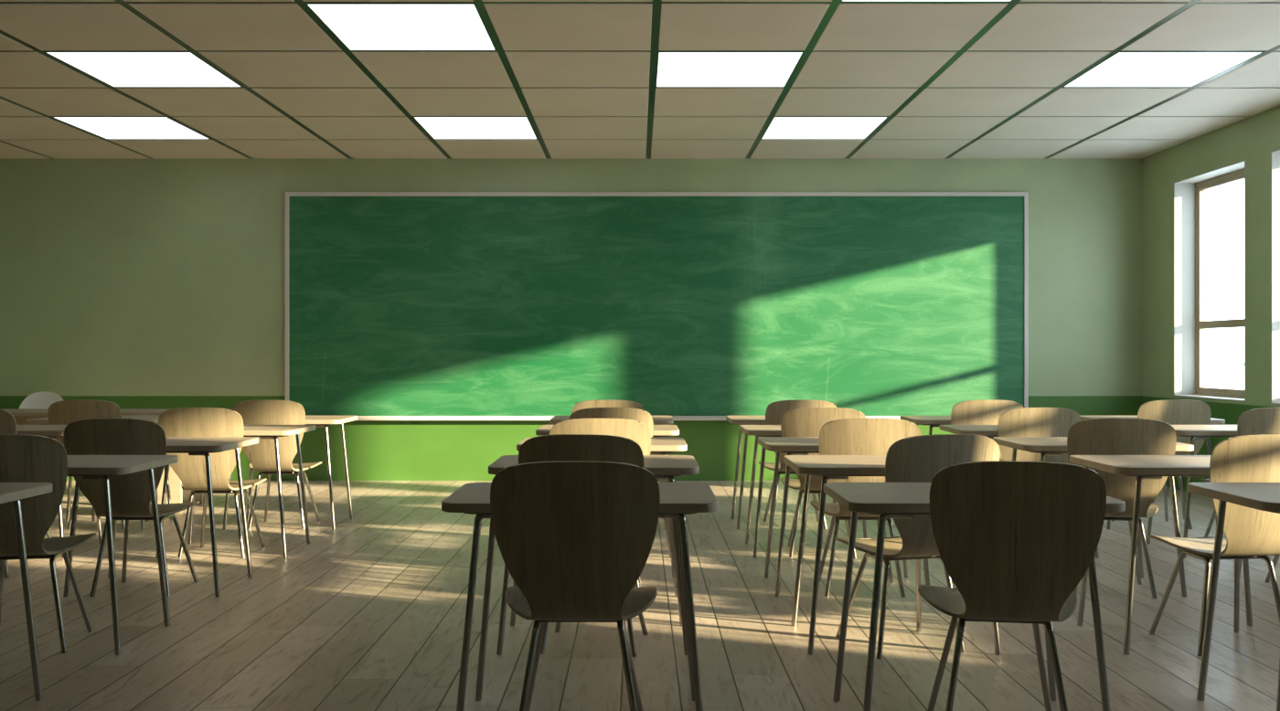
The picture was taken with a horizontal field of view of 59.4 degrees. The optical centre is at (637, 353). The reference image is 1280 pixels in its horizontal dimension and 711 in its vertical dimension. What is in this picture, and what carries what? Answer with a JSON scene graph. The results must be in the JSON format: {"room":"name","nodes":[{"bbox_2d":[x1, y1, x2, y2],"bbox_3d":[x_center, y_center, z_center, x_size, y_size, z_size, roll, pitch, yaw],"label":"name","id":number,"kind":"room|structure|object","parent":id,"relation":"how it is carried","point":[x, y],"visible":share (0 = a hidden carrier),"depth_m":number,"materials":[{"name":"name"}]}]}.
{"room":"classroom","nodes":[
{"label":"classroom","id":0,"kind":"room"},
{"bbox_2d":[0,158,1142,480],"bbox_3d":[-0.804,-0.350,10.680,11.688,3.100,0.200,0,0,0],"label":"wall","id":1,"kind":"structure","parent":0,"point":[128,283],"depth_m":10.58,"materials":[{"name":"green paint"}]},
{"bbox_2d":[285,192,1028,420],"bbox_3d":[0.182,-0.449,10.537,6.995,2.147,0.084,0,0,0],"label":"chalkboard","id":2,"kind":"object","parent":1,"relation":"attached to","point":[400,305],"visible":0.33,"depth_m":10.56,"materials":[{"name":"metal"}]},
{"bbox_2d":[357,418,900,420],"bbox_3d":[0.182,0.615,10.520,6.995,0.020,0.049,0,0,0],"label":"chalk tray","id":3,"kind":"object","parent":2,"relation":"on","point":[357,419],"depth_m":10.49,"materials":[{"name":"metal"}]},
{"bbox_2d":[0,480,1279,710],"bbox_3d":[-0.804,1.260,3.490,11.688,0.120,14.580,0,0,0],"label":"floor","id":4,"kind":"structure","parent":0,"point":[368,614],"depth_m":4.91,"materials":[{"name":"brown wood"}]},
{"bbox_2d":[3,560,9,578],"bbox_3d":[-3.750,0.826,5.765,0.845,0.751,0.550,0,0,0],"label":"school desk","id":5,"kind":"object","parent":4,"relation":"on","point":[5,570],"visible":0.13,"depth_m":5.99,"materials":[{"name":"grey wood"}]},
{"bbox_2d":[0,409,51,537],"bbox_3d":[-3.811,0.756,6.680,0.490,0.896,0.570,0,0,0],"label":"shell chair","id":6,"kind":"object","parent":4,"relation":"on","point":[7,421],"visible":0.09,"depth_m":6.42,"materials":[{"name":"brown wood"}]},
{"bbox_2d":[0,482,52,701],"bbox_3d":[-2.445,0.826,3.645,0.845,0.751,0.550,0,0,0],"label":"school desk","id":7,"kind":"object","parent":4,"relation":"on","point":[9,492],"visible":1,"depth_m":3.85,"materials":[{"name":"silver metal"}]},
{"bbox_2d":[19,392,63,408],"bbox_3d":[-5.340,0.771,9.845,0.560,0.857,0.543,0,0,0],"label":"shell chair","id":8,"kind":"object","parent":4,"relation":"on","point":[38,400],"visible":0.27,"depth_m":10.10,"materials":[{"name":"white plastic"}]},
{"bbox_2d":[0,434,96,653],"bbox_3d":[-2.497,0.756,4.541,0.490,0.896,0.570,0,0,-11],"label":"shell chair","id":9,"kind":"object","parent":4,"relation":"on","point":[24,458],"visible":0.94,"depth_m":4.34,"materials":[{"name":"brown wood"}]},
{"bbox_2d":[16,425,102,558],"bbox_3d":[-3.750,0.826,6.825,0.845,0.751,0.550,0,0,0],"label":"school desk","id":10,"kind":"object","parent":4,"relation":"on","point":[53,432],"visible":0.25,"depth_m":6.61,"materials":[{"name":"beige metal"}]},
{"bbox_2d":[0,455,177,655],"bbox_3d":[-2.445,0.826,4.705,0.845,0.751,0.550,0,0,0],"label":"school desk","id":11,"kind":"object","parent":4,"relation":"on","point":[90,467],"visible":0.77,"depth_m":4.59,"materials":[{"name":"silver metal"}]},
{"bbox_2d":[48,399,148,529],"bbox_3d":[-3.697,0.756,7.747,0.490,0.896,0.570,0,0,0],"label":"shell chair","id":12,"kind":"object","parent":4,"relation":"on","point":[63,412],"visible":0.2,"depth_m":7.48,"materials":[{"name":"brown wood"}]},
{"bbox_2d":[26,416,172,530],"bbox_3d":[-3.750,0.826,7.885,0.845,0.751,0.550,0,0,0],"label":"school desk","id":13,"kind":"object","parent":4,"relation":"on","point":[42,421],"visible":0.16,"depth_m":7.94,"materials":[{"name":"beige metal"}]},
{"bbox_2d":[0,408,203,503],"bbox_3d":[-4.530,0.824,8.820,2.120,0.752,0.540,0,0,0],"label":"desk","id":14,"kind":"object","parent":4,"relation":"on","point":[177,495],"visible":0.12,"depth_m":8.59,"materials":[{"name":"brown wood"}]},
{"bbox_2d":[63,418,199,597],"bbox_3d":[-2.502,0.756,5.613,0.490,0.896,0.570,0,0,0],"label":"shell chair","id":15,"kind":"object","parent":4,"relation":"on","point":[130,493],"visible":0.87,"depth_m":5.38,"materials":[{"name":"brown wood"}]},
{"bbox_2d":[63,437,258,597],"bbox_3d":[-2.445,0.826,5.765,0.845,0.751,0.550,0,0,0],"label":"school desk","id":16,"kind":"object","parent":4,"relation":"on","point":[204,446],"visible":0.49,"depth_m":5.55,"materials":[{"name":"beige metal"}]},
{"bbox_2d":[158,407,266,557],"bbox_3d":[-2.506,0.756,6.680,0.490,0.896,0.570,0,0,0],"label":"shell chair","id":17,"kind":"object","parent":4,"relation":"on","point":[190,470],"visible":0.88,"depth_m":6.45,"materials":[{"name":"brown wood"}]},
{"bbox_2d":[155,425,315,558],"bbox_3d":[-2.445,0.826,6.825,0.845,0.751,0.550,0,0,0],"label":"school desk","id":18,"kind":"object","parent":4,"relation":"on","point":[264,432],"visible":0.45,"depth_m":6.61,"materials":[{"name":"beige wood"}]},
{"bbox_2d":[232,399,321,529],"bbox_3d":[-2.467,0.756,7.747,0.490,0.896,0.570,0,0,0],"label":"shell chair","id":19,"kind":"object","parent":4,"relation":"on","point":[261,455],"visible":0.84,"depth_m":7.52,"materials":[{"name":"brown wood"}]},
{"bbox_2d":[222,416,357,530],"bbox_3d":[-2.445,0.826,7.885,0.845,0.751,0.550,0,0,0],"label":"school desk","id":20,"kind":"object","parent":4,"relation":"on","point":[320,421],"visible":0.52,"depth_m":7.67,"materials":[{"name":"beige wood"}]},
{"bbox_2d":[490,461,660,710],"bbox_3d":[-0.180,0.756,3.479,0.490,0.896,0.570,0,0,0],"label":"shell chair","id":21,"kind":"object","parent":4,"relation":"on","point":[575,539],"visible":1,"depth_m":3.23,"materials":[{"name":"brown wood"}]},
{"bbox_2d":[441,482,718,710],"bbox_3d":[-0.175,0.826,3.645,0.845,0.751,0.550,0,0,0],"label":"school desk","id":22,"kind":"object","parent":4,"relation":"on","point":[677,500],"visible":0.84,"depth_m":3.43,"materials":[{"name":"silver metal"}]},
{"bbox_2d":[518,434,654,657],"bbox_3d":[-0.187,0.756,4.544,0.490,0.896,0.570,0,0,7],"label":"shell chair","id":23,"kind":"object","parent":4,"relation":"on","point":[556,447],"visible":0.27,"depth_m":4.27,"materials":[{"name":"brown wood"}]},
{"bbox_2d":[488,455,699,655],"bbox_3d":[-0.175,0.826,4.705,0.845,0.751,0.550,0,0,0],"label":"school desk","id":24,"kind":"object","parent":4,"relation":"on","point":[663,467],"visible":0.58,"depth_m":4.48,"materials":[{"name":"silver metal"}]},
{"bbox_2d":[549,418,650,587],"bbox_3d":[-0.178,0.756,5.613,0.490,0.896,0.570,0,0,0],"label":"shell chair","id":25,"kind":"object","parent":4,"relation":"on","point":[639,432],"visible":0.23,"depth_m":5.34,"materials":[{"name":"brown wood"}]},
{"bbox_2d":[516,437,687,597],"bbox_3d":[-0.175,0.826,5.765,0.845,0.751,0.550,0,0,0],"label":"school desk","id":26,"kind":"object","parent":4,"relation":"on","point":[659,445],"visible":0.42,"depth_m":5.54,"materials":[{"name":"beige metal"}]},
{"bbox_2d":[571,399,643,414],"bbox_3d":[-0.195,0.756,7.747,0.490,0.896,0.570,0,0,0],"label":"shell chair","id":27,"kind":"object","parent":4,"relation":"on","point":[602,403],"visible":0.22,"depth_m":7.47,"materials":[{"name":"brown wood"}]},
{"bbox_2d":[535,425,679,558],"bbox_3d":[-0.175,0.826,6.825,0.845,0.751,0.550,0,0,0],"label":"school desk","id":28,"kind":"object","parent":4,"relation":"on","point":[659,431],"visible":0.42,"depth_m":6.59,"materials":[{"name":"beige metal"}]},
{"bbox_2d":[568,407,653,437],"bbox_3d":[-0.151,0.756,6.680,0.490,0.896,0.570,0,0,0],"label":"shell chair","id":29,"kind":"object","parent":4,"relation":"on","point":[629,413],"visible":0.23,"depth_m":6.40,"materials":[{"name":"brown wood"}]},
{"bbox_2d":[549,416,673,529],"bbox_3d":[-0.175,0.826,7.885,0.845,0.751,0.550,0,0,0],"label":"school desk","id":30,"kind":"object","parent":4,"relation":"on","point":[656,420],"visible":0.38,"depth_m":7.66,"materials":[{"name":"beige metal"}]},
{"bbox_2d":[725,416,836,530],"bbox_3d":[1.065,0.826,7.885,0.845,0.751,0.550,0,0,0],"label":"school desk","id":31,"kind":"object","parent":4,"relation":"on","point":[733,420],"visible":0.38,"depth_m":7.67,"materials":[{"name":"silver metal"}]},
{"bbox_2d":[758,399,836,529],"bbox_3d":[1.101,0.756,7.747,0.490,0.896,0.570,0,0,0],"label":"shell chair","id":32,"kind":"object","parent":4,"relation":"on","point":[774,412],"visible":0.38,"depth_m":7.49,"materials":[{"name":"brown wood"}]},
{"bbox_2d":[739,425,878,558],"bbox_3d":[1.065,0.826,6.825,0.845,0.751,0.550,0,0,0],"label":"school desk","id":33,"kind":"object","parent":4,"relation":"on","point":[757,431],"visible":0.34,"depth_m":6.61,"materials":[{"name":"silver metal"}]},
{"bbox_2d":[780,407,866,558],"bbox_3d":[1.102,0.756,6.678,0.490,0.896,0.570,0,0,7],"label":"shell chair","id":34,"kind":"object","parent":4,"relation":"on","point":[803,421],"visible":0.44,"depth_m":6.43,"materials":[{"name":"brown wood"}]},
{"bbox_2d":[757,437,930,597],"bbox_3d":[1.065,0.826,5.765,0.845,0.751,0.550,0,0,0],"label":"school desk","id":35,"kind":"object","parent":4,"relation":"on","point":[789,445],"visible":0.48,"depth_m":5.55,"materials":[{"name":"silver metal"}]},
{"bbox_2d":[810,418,921,597],"bbox_3d":[1.127,0.756,5.613,0.490,0.896,0.570,0,0,3],"label":"shell chair","id":36,"kind":"object","parent":4,"relation":"on","point":[845,436],"visible":0.51,"depth_m":5.36,"materials":[{"name":"brown wood"}]},
{"bbox_2d":[783,455,1001,655],"bbox_3d":[1.065,0.826,4.705,0.845,0.751,0.550,0,0,0],"label":"school desk","id":37,"kind":"object","parent":4,"relation":"on","point":[832,467],"visible":0.48,"depth_m":4.49,"materials":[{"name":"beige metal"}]},
{"bbox_2d":[835,434,999,660],"bbox_3d":[1.106,0.756,4.535,0.490,0.896,0.570,0,0,-16],"label":"shell chair","id":38,"kind":"object","parent":4,"relation":"on","point":[915,459],"visible":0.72,"depth_m":4.30,"materials":[{"name":"brown wood"}]},
{"bbox_2d":[900,416,950,435],"bbox_3d":[2.325,0.826,7.885,0.845,0.751,0.550,0,0,0],"label":"school desk","id":39,"kind":"object","parent":4,"relation":"on","point":[933,421],"visible":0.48,"depth_m":7.67,"materials":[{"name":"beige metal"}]},
{"bbox_2d":[823,482,1125,710],"bbox_3d":[1.065,0.826,3.645,0.845,0.751,0.550,0,0,0],"label":"school desk","id":40,"kind":"object","parent":4,"relation":"on","point":[889,500],"visible":0.6,"depth_m":3.43,"materials":[{"name":"silver metal"}]},
{"bbox_2d":[950,399,1023,460],"bbox_3d":[2.345,0.756,7.747,0.490,0.896,0.570,0,0,0],"label":"shell chair","id":41,"kind":"object","parent":4,"relation":"on","point":[982,411],"visible":0.2,"depth_m":7.47,"materials":[{"name":"brown wood"}]},
{"bbox_2d":[917,460,1106,710],"bbox_3d":[1.133,0.756,3.476,0.490,0.896,0.570,0,0,9],"label":"shell chair","id":42,"kind":"object","parent":4,"relation":"on","point":[1016,540],"visible":1,"depth_m":3.24,"materials":[{"name":"brown wood"}]},
{"bbox_2d":[939,425,1098,558],"bbox_3d":[2.325,0.826,6.825,0.845,0.751,0.550,0,0,0],"label":"school desk","id":43,"kind":"object","parent":4,"relation":"on","point":[990,432],"visible":0.2,"depth_m":6.69,"materials":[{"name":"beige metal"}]},
{"bbox_2d":[997,407,1081,463],"bbox_3d":[2.298,0.756,6.680,0.490,0.896,0.570,0,0,-3],"label":"shell chair","id":44,"kind":"object","parent":4,"relation":"on","point":[1023,421],"visible":0.28,"depth_m":6.41,"materials":[{"name":"brown wood"}]},
{"bbox_2d":[992,437,1194,597],"bbox_3d":[2.325,0.826,5.765,0.845,0.751,0.550,0,0,0],"label":"school desk","id":45,"kind":"object","parent":4,"relation":"on","point":[1046,446],"visible":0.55,"depth_m":5.55,"materials":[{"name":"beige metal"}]},
{"bbox_2d":[1066,418,1176,599],"bbox_3d":[2.368,0.756,5.607,0.490,0.896,0.570,0,0,12],"label":"shell chair","id":46,"kind":"object","parent":4,"relation":"on","point":[1092,436],"visible":0.52,"depth_m":5.37,"materials":[{"name":"brown wood"}]},
{"bbox_2d":[1080,416,1225,530],"bbox_3d":[3.590,0.826,7.885,0.845,0.751,0.550,0,0,0],"label":"school desk","id":47,"kind":"object","parent":4,"relation":"on","point":[1212,421],"visible":0.09,"depth_m":7.83,"materials":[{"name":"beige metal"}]},
{"bbox_2d":[1069,455,1252,655],"bbox_3d":[2.325,0.826,4.705,0.845,0.751,0.550,0,0,0],"label":"school desk","id":48,"kind":"object","parent":4,"relation":"on","point":[1146,467],"visible":0.68,"depth_m":4.54,"materials":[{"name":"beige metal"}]},
{"bbox_2d":[1111,399,1211,529],"bbox_3d":[3.594,0.756,7.747,0.490,0.896,0.570,0,0,0],"label":"shell chair","id":49,"kind":"object","parent":4,"relation":"on","point":[1170,411],"visible":0.3,"depth_m":7.48,"materials":[{"name":"brown wood"}]},
{"bbox_2d":[1146,425,1237,558],"bbox_3d":[3.590,0.826,6.825,0.845,0.751,0.550,0,0,0],"label":"school desk","id":50,"kind":"object","parent":4,"relation":"on","point":[1195,432],"visible":0.35,"depth_m":6.60,"materials":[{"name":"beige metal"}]},
{"bbox_2d":[1148,434,1279,656],"bbox_3d":[2.412,0.756,4.545,0.490,0.896,0.570,0,0,-5],"label":"shell chair","id":51,"kind":"object","parent":4,"relation":"on","point":[1250,533],"visible":0.95,"depth_m":4.32,"materials":[{"name":"brown wood"}]},
{"bbox_2d":[1187,482,1279,710],"bbox_3d":[2.325,0.826,3.645,0.845,0.751,0.550,0,0,0],"label":"school desk","id":52,"kind":"object","parent":4,"relation":"on","point":[1263,496],"visible":1,"depth_m":3.84,"materials":[{"name":"silver metal"}]},
{"bbox_2d":[1231,437,1242,577],"bbox_3d":[3.590,0.826,5.765,0.845,0.751,0.550,0,0,0],"label":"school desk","id":53,"kind":"object","parent":4,"relation":"on","point":[1241,560],"visible":0.05,"depth_m":5.99,"materials":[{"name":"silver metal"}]},
{"bbox_2d":[1200,407,1279,536],"bbox_3d":[3.691,0.756,6.680,0.490,0.896,0.570,0,0,0],"label":"shell chair","id":54,"kind":"object","parent":4,"relation":"on","point":[1264,421],"visible":0.25,"depth_m":6.41,"materials":[{"name":"brown wood"}]},
{"bbox_2d":[1264,555,1279,583],"bbox_3d":[3.494,0.756,5.613,0.490,0.896,0.570,0,0,0],"label":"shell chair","id":55,"kind":"object","parent":4,"relation":"on","point":[1276,558],"visible":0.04,"depth_m":5.84,"materials":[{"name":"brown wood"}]},
{"bbox_2d":[0,0,1279,159],"bbox_3d":[-0.804,-1.920,3.490,11.688,0.160,14.580,0,0,0],"label":"ceiling","id":56,"kind":"structure","parent":0,"point":[950,80],"depth_m":7.56,"materials":[{"name":"tile"}]},
{"bbox_2d":[52,117,210,139],"bbox_3d":[-4.108,-1.855,9.170,0.890,0.030,0.906,0,0,0],"label":"recessed light","id":57,"kind":"object","parent":56,"relation":"in","point":[109,128],"visible":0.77,"depth_m":9.17,"materials":[{"name":"white plastic"}]},
{"bbox_2d":[44,51,242,87],"bbox_3d":[-3.172,-1.855,7.290,0.890,0.030,0.906,0,0,0],"label":"recessed light","id":58,"kind":"object","parent":56,"relation":"in","point":[114,69],"visible":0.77,"depth_m":7.23,"materials":[{"name":"white plastic"}]},
{"bbox_2d":[305,3,496,50],"bbox_3d":[-1.300,-1.855,6.350,0.890,0.030,0.906,0,0,0],"label":"recessed light","id":59,"kind":"object","parent":56,"relation":"in","point":[358,26],"visible":0.89,"depth_m":6.30,"materials":[{"name":"white plastic"}]},
{"bbox_2d":[413,117,537,139],"bbox_3d":[-1.300,-1.855,9.170,0.890,0.030,0.906,0,0,0],"label":"recessed light","id":60,"kind":"object","parent":56,"relation":"in","point":[439,128],"visible":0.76,"depth_m":9.17,"materials":[{"name":"white plastic"}]},
{"bbox_2d":[655,51,803,87],"bbox_3d":[0.572,-1.855,7.290,0.890,0.030,0.906,0,0,0],"label":"recessed light","id":61,"kind":"object","parent":56,"relation":"in","point":[675,69],"visible":0.83,"depth_m":7.23,"materials":[{"name":"white plastic"}]},
{"bbox_2d":[760,117,887,139],"bbox_3d":[1.508,-1.855,9.170,0.890,0.030,0.906,0,0,0],"label":"recessed light","id":62,"kind":"object","parent":56,"relation":"in","point":[780,128],"visible":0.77,"depth_m":9.17,"materials":[{"name":"white plastic"}]},
{"bbox_2d":[840,0,1012,1],"bbox_3d":[1.508,-1.855,5.410,0.890,0.030,0.906,0,0,0],"label":"recessed light","id":63,"kind":"object","parent":56,"relation":"in","point":[841,0],"visible":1,"depth_m":5.85,"materials":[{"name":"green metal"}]},
{"bbox_2d":[842,0,1010,0],"bbox_3d":[1.508,-1.851,5.410,0.878,0.017,0.894,0,0,0],"label":"diffuser","id":64,"kind":"object","parent":63,"relation":"attached to","point":[843,0],"depth_m":5.85,"materials":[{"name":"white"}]},
{"bbox_2d":[1062,51,1263,87],"bbox_3d":[3.380,-1.855,7.290,0.890,0.030,0.906,0,0,0],"label":"recessed light","id":65,"kind":"object","parent":56,"relation":"in","point":[1124,69],"visible":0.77,"depth_m":7.23,"materials":[{"name":"white plastic"}]},
{"bbox_2d":[1142,105,1279,491],"bbox_3d":[4.905,-0.350,3.490,0.270,3.100,14.180,0,0,0],"label":"wall","id":66,"kind":"structure","parent":0,"point":[1253,139],"depth_m":9.30,"materials":[{"name":"green paint"}]},
{"bbox_2d":[1173,160,1245,402],"bbox_3d":[4.889,-0.570,9.380,0.251,1.900,1.160,0,0,0],"label":"window","id":67,"kind":"structure","parent":66,"relation":"in","point":[1190,325],"depth_m":9.96,"materials":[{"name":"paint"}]},
{"bbox_2d":[1270,149,1279,405],"bbox_3d":[4.889,-0.570,7.850,0.251,1.900,1.160,0,0,0],"label":"window","id":68,"kind":"structure","parent":66,"relation":"in","point":[1275,154],"depth_m":8.42,"materials":[{"name":"paint"}]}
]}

